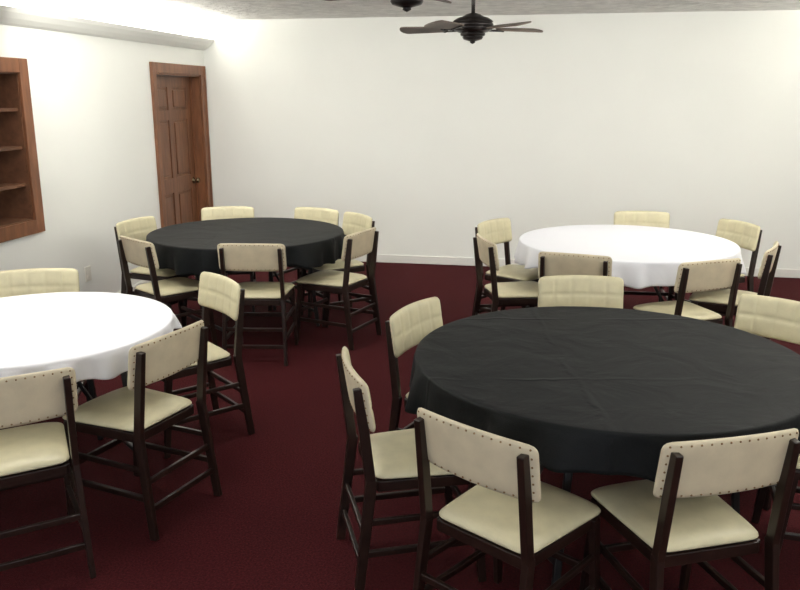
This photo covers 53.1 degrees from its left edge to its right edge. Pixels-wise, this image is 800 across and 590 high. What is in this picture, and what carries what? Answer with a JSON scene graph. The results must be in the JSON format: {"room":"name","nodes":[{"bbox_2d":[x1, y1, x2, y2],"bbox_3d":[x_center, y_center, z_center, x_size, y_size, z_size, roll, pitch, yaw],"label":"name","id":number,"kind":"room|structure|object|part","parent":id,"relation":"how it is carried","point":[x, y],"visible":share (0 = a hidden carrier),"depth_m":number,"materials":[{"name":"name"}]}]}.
{"room":"event hall","nodes":[
{"label":"event hall","id":0,"kind":"room"},
{"bbox_2d":[0,0,198,292],"bbox_3d":[-2.565,-1.105,6.457,0.150,2.500,4.380,3,14,10],"label":"wall","id":1,"kind":"structure","parent":0,"point":[91,98],"depth_m":6.44,"materials":[{"name":"paint"}]},
{"bbox_2d":[0,57,45,242],"bbox_3d":[-2.910,-0.881,5.012,0.342,1.215,1.560,3,14,10],"label":"built-in bookcase","id":2,"kind":"object","parent":1,"relation":"attached to","point":[21,204],"visible":1,"depth_m":5.64,"materials":[{"name":"brown wood"}]},
{"bbox_2d":[84,266,91,281],"bbox_3d":[-2.522,-0.171,6.472,0.011,0.120,0.080,3,14,10],"label":"wall outlet","id":3,"kind":"object","parent":1,"relation":"attached to","point":[88,277],"visible":1,"depth_m":6.46,"materials":[{"name":"white plastic"}]},
{"bbox_2d":[149,62,212,227],"bbox_3d":[-2.243,-1.282,8.117,0.180,2.040,1.180,3,14,10],"label":"door","id":4,"kind":"structure","parent":1,"relation":"in","point":[179,104],"depth_m":8.23,"materials":[{"name":"brown wood"}]},
{"bbox_2d":[197,20,203,65],"bbox_3d":[-2.155,-1.640,8.604,0.150,2.500,0.120,3,14,10],"label":"wall","id":5,"kind":"structure","parent":0,"point":[199,22],"depth_m":8.34,"materials":[{"name":"paint"}]},
{"bbox_2d":[0,262,799,589],"bbox_3d":[0.203,0.992,3.422,6.850,0.100,10.700,3,14,10],"label":"floor","id":6,"kind":"structure","parent":0,"point":[273,523],"depth_m":3.52,"materials":[{"name":"red carpet"}]},
{"bbox_2d":[0,268,88,433],"bbox_3d":[-1.947,0.307,4.268,0.444,0.824,0.499,-3,14,-12],"label":"dining chair","id":7,"kind":"object","parent":6,"relation":"on","point":[17,282],"visible":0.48,"depth_m":4.38,"materials":[{"name":"beige leather"}]},
{"bbox_2d":[0,367,95,578],"bbox_3d":[-1.439,0.628,2.980,0.444,0.824,0.499,-8,16,-29],"label":"dining chair","id":8,"kind":"object","parent":6,"relation":"on","point":[28,453],"visible":1,"depth_m":2.87,"materials":[{"name":"beige leather"}]},
{"bbox_2d":[0,292,181,449],"bbox_3d":[-1.657,0.494,3.665,1.286,0.750,1.290,0,14,0],"label":"round banquet table","id":9,"kind":"object","parent":6,"relation":"on","point":[93,334],"visible":0.93,"depth_m":3.51,"materials":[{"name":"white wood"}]},
{"bbox_3d":[-1.650,0.497,3.669,1.206,0.743,1.206,0,14,0],"label":"table frame","id":10,"kind":"part","parent":9,"relation":"part of","materials":[{"name":"black metal"}]},
{"bbox_2d":[62,320,221,540],"bbox_3d":[-1.113,0.522,3.405,0.499,0.824,0.444,6,15,24],"label":"dining chair","id":11,"kind":"object","parent":6,"relation":"on","point":[134,413],"visible":0.98,"depth_m":3.29,"materials":[{"name":"beige leather"}]},
{"bbox_2d":[114,216,201,330],"bbox_3d":[-1.847,-0.169,6.175,0.499,0.824,0.444,6,15,21],"label":"dining chair","id":12,"kind":"object","parent":6,"relation":"on","point":[138,228],"visible":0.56,"depth_m":6.07,"materials":[{"name":"beige leather"}]},
{"bbox_2d":[117,235,217,345],"bbox_3d":[-1.616,-0.016,5.561,0.444,0.824,0.499,13,19,42],"label":"dining chair","id":13,"kind":"object","parent":6,"relation":"on","point":[137,252],"visible":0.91,"depth_m":5.44,"materials":[{"name":"beige leather"}]},
{"bbox_2d":[161,271,254,458],"bbox_3d":[-1.096,0.335,4.154,0.499,0.824,0.444,-11,18,-38],"label":"dining chair","id":14,"kind":"object","parent":6,"relation":"on","point":[218,292],"visible":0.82,"depth_m":4.12,"materials":[{"name":"beige leather"}]},
{"bbox_2d":[201,206,255,311],"bbox_3d":[-1.441,-0.305,6.720,0.444,0.824,0.499,-2,14,-8],"label":"dining chair","id":15,"kind":"object","parent":6,"relation":"on","point":[221,212],"visible":0.38,"depth_m":6.83,"materials":[{"name":"beige leather"}]},
{"bbox_2d":[146,217,344,346],"bbox_3d":[-1.149,-0.114,6.104,1.502,0.750,1.492,0,14,0],"label":"round banquet table","id":16,"kind":"object","parent":6,"relation":"on","point":[189,248],"visible":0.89,"depth_m":5.76,"materials":[{"name":"black fabric"}]},
{"bbox_3d":[-1.150,-0.111,6.105,1.426,0.743,1.426,0,14,0],"label":"table frame","id":17,"kind":"part","parent":16,"relation":"part of","materials":[{"name":"black metal"}]},
{"bbox_2d":[217,243,297,365],"bbox_3d":[-0.953,0.014,5.443,0.444,0.824,0.499,0,14,2],"label":"dining chair","id":18,"kind":"object","parent":6,"relation":"on","point":[248,257],"visible":0.93,"depth_m":5.26,"materials":[{"name":"beige leather"}]},
{"bbox_2d":[268,207,341,316],"bbox_3d":[-0.797,-0.291,6.664,0.444,0.824,0.499,7,16,27],"label":"dining chair","id":19,"kind":"object","parent":6,"relation":"on","point":[327,215],"visible":0.32,"depth_m":6.74,"materials":[{"name":"beige leather"}]},
{"bbox_2d":[301,212,374,326],"bbox_3d":[-0.504,-0.223,6.393,0.499,0.824,0.444,-9,17,-32],"label":"dining chair","id":20,"kind":"object","parent":6,"relation":"on","point":[353,222],"visible":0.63,"depth_m":6.33,"materials":[{"name":"beige leather"}]},
{"bbox_2d":[296,227,381,349],"bbox_3d":[-0.455,-0.080,5.818,0.499,0.824,0.444,7,16,26],"label":"dining chair","id":21,"kind":"object","parent":6,"relation":"on","point":[358,244],"visible":1,"depth_m":5.71,"materials":[{"name":"beige leather"}]},
{"bbox_2d":[336,346,485,589],"bbox_3d":[0.032,0.624,2.997,0.499,0.824,0.444,-3,14,-13],"label":"dining chair","id":22,"kind":"object","parent":6,"relation":"on","point":[390,456],"visible":0.77,"depth_m":2.84,"materials":[{"name":"beige leather"}]},
{"bbox_2d":[385,297,442,431],"bbox_3d":[0.241,0.468,3.619,0.499,0.824,0.444,8,16,30],"label":"dining chair","id":23,"kind":"object","parent":6,"relation":"on","point":[405,329],"visible":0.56,"depth_m":3.56,"materials":[{"name":"beige leather"}]},
{"bbox_2d":[473,233,537,315],"bbox_3d":[0.775,0.002,5.490,0.499,0.824,0.444,-2,14,-10],"label":"dining chair","id":24,"kind":"object","parent":6,"relation":"on","point":[519,293],"visible":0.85,"depth_m":5.35,"materials":[{"name":"beige leather"}]},
{"bbox_2d":[472,218,538,315],"bbox_3d":[0.869,-0.141,6.062,0.499,0.824,0.444,11,18,39],"label":"dining chair","id":25,"kind":"object","parent":6,"relation":"on","point":[498,230],"visible":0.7,"depth_m":6.04,"materials":[{"name":"beige leather"}]},
{"bbox_2d":[413,408,600,589],"bbox_3d":[0.350,0.734,2.555,0.444,0.824,0.499,13,19,41],"label":"dining chair","id":26,"kind":"object","parent":6,"relation":"on","point":[511,516],"visible":1,"depth_m":2.44,"materials":[{"name":"beige leather"}]},
{"bbox_2d":[538,251,611,278],"bbox_3d":[1.128,0.100,5.098,0.444,0.824,0.499,6,15,21],"label":"dining chair","id":27,"kind":"object","parent":6,"relation":"on","point":[549,263],"visible":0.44,"depth_m":4.81,"materials":[{"name":"beige leather"}]},
{"bbox_2d":[538,275,623,308],"bbox_3d":[0.939,0.349,4.099,0.444,0.824,0.499,1,14,3],"label":"dining chair","id":28,"kind":"object","parent":6,"relation":"on","point":[557,290],"visible":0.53,"depth_m":4.21,"materials":[{"name":"beige leather"}]},
{"bbox_2d":[404,306,799,584],"bbox_3d":[0.817,0.595,3.259,1.601,0.750,1.594,0,14,0],"label":"round banquet table","id":29,"kind":"object","parent":6,"relation":"on","point":[594,390],"visible":0.88,"depth_m":2.86,"materials":[{"name":"black fabric"}]},
{"bbox_3d":[0.820,0.603,3.242,1.500,0.743,1.500,0,14,0],"label":"table frame","id":30,"kind":"part","parent":29,"relation":"part of","materials":[{"name":"black metal"}]},
{"bbox_2d":[514,225,746,301],"bbox_3d":[1.591,-0.022,5.734,1.548,0.750,1.560,0,14,0],"label":"round banquet table","id":31,"kind":"object","parent":6,"relation":"on","point":[642,256],"visible":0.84,"depth_m":5.39,"materials":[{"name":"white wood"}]},
{"bbox_3d":[1.590,-0.014,5.716,1.466,0.743,1.466,0,14,0],"label":"table frame","id":32,"kind":"part","parent":31,"relation":"part of","materials":[{"name":"black metal"}]},
{"bbox_2d":[614,211,669,301],"bbox_3d":[1.951,-0.237,6.449,0.444,0.824,0.499,2,14,8],"label":"dining chair","id":33,"kind":"object","parent":6,"relation":"on","point":[638,218],"visible":0.41,"depth_m":6.55,"materials":[{"name":"beige leather"}]},
{"bbox_2d":[633,258,741,326],"bbox_3d":[1.729,0.147,4.907,0.444,0.824,0.499,-5,15,-19],"label":"dining chair","id":34,"kind":"object","parent":6,"relation":"on","point":[711,275],"visible":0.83,"depth_m":4.66,"materials":[{"name":"beige leather"}]},
{"bbox_2d":[579,428,799,589],"bbox_3d":[0.888,0.739,2.535,0.444,0.824,0.499,-3,14,-14],"label":"dining chair","id":35,"kind":"object","parent":6,"relation":"on","point":[678,518],"visible":0.99,"depth_m":2.37,"materials":[{"name":"beige leather"}]},
{"bbox_2d":[667,218,761,315],"bbox_3d":[2.362,-0.138,6.052,0.499,0.824,0.444,-4,15,-17],"label":"dining chair","id":36,"kind":"object","parent":6,"relation":"on","point":[746,235],"visible":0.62,"depth_m":5.96,"materials":[{"name":"beige leather"}]},
{"bbox_2d":[689,241,781,339],"bbox_3d":[2.194,0.052,5.290,0.499,0.824,0.444,9,16,31],"label":"dining chair","id":37,"kind":"object","parent":6,"relation":"on","point":[767,270],"visible":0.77,"depth_m":5.19,"materials":[{"name":"beige leather"}]},
{"bbox_2d":[734,294,799,509],"bbox_3d":[1.633,0.457,3.663,0.499,0.824,0.444,-12,18,-40],"label":"dining chair","id":38,"kind":"object","parent":6,"relation":"on","point":[764,316],"visible":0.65,"depth_m":3.75,"materials":[{"name":"beige leather"}]},
{"bbox_2d":[751,454,799,555],"bbox_3d":[1.660,0.619,3.017,0.499,0.824,0.444,4,15,16],"label":"dining chair","id":39,"kind":"object","parent":6,"relation":"on","point":[761,493],"visible":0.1,"depth_m":2.93,"materials":[{"name":"brown wood"}]},
{"bbox_2d":[108,0,799,19],"bbox_3d":[0.203,-1.531,2.793,6.850,0.100,10.700,3,14,10],"label":"ceiling","id":40,"kind":"structure","parent":0,"point":[194,9],"depth_m":7.04,"materials":[{"name":"white paint"}]},
{"bbox_2d":[325,0,451,11],"bbox_3d":[0.072,-1.447,3.493,1.007,0.402,1.047,0,14,0],"label":"ceiling fan","id":41,"kind":"object","parent":40,"relation":"hanging from","point":[406,5],"depth_m":3.50,"materials":[{"name":"black metal"}]},
{"bbox_2d":[400,0,542,43],"bbox_3d":[0.521,-2.004,5.727,1.047,0.402,1.007,0,14,0],"label":"ceiling fan","id":42,"kind":"object","parent":40,"relation":"hanging from","point":[472,26],"depth_m":5.63,"materials":[{"name":"black metal"}]},
{"bbox_2d":[202,10,799,268],"bbox_3d":[1.164,-1.524,8.140,6.850,2.500,0.150,3,14,10],"label":"wall","id":43,"kind":"structure","parent":0,"point":[692,117],"depth_m":8.03,"materials":[{"name":"paint"}]},
{"bbox_2d":[355,254,799,277],"bbox_3d":[1.149,-0.333,8.353,6.550,0.085,0.016,3,14,10],"label":"baseboard","id":44,"kind":"structure","parent":43,"relation":"attached to","point":[787,273],"depth_m":8.47,"materials":[{"name":"white paint"}]},
{"bbox_3d":[-3.501,0.118,1.553,0.150,2.500,5.900,3,14,10],"label":"wall","id":45,"kind":"structure","parent":0,"visible":0},
{"bbox_2d":[0,5,213,49],"bbox_3d":[-2.954,-1.384,3.432,0.130,0.105,10.400,3,14,10],"label":"trim","id":46,"kind":"structure","parent":45,"relation":"attached to","point":[11,16],"depth_m":6.25,"materials":[{"name":"paint"}]},
{"bbox_2d":[117,280,150,292],"bbox_3d":[-3.122,0.904,3.390,0.016,0.085,9.170,3,14,10],"label":"baseboard","id":47,"kind":"structure","parent":45,"relation":"attached to","point":[144,281],"depth_m":7.28,"materials":[{"name":"white paint"}]}
]}

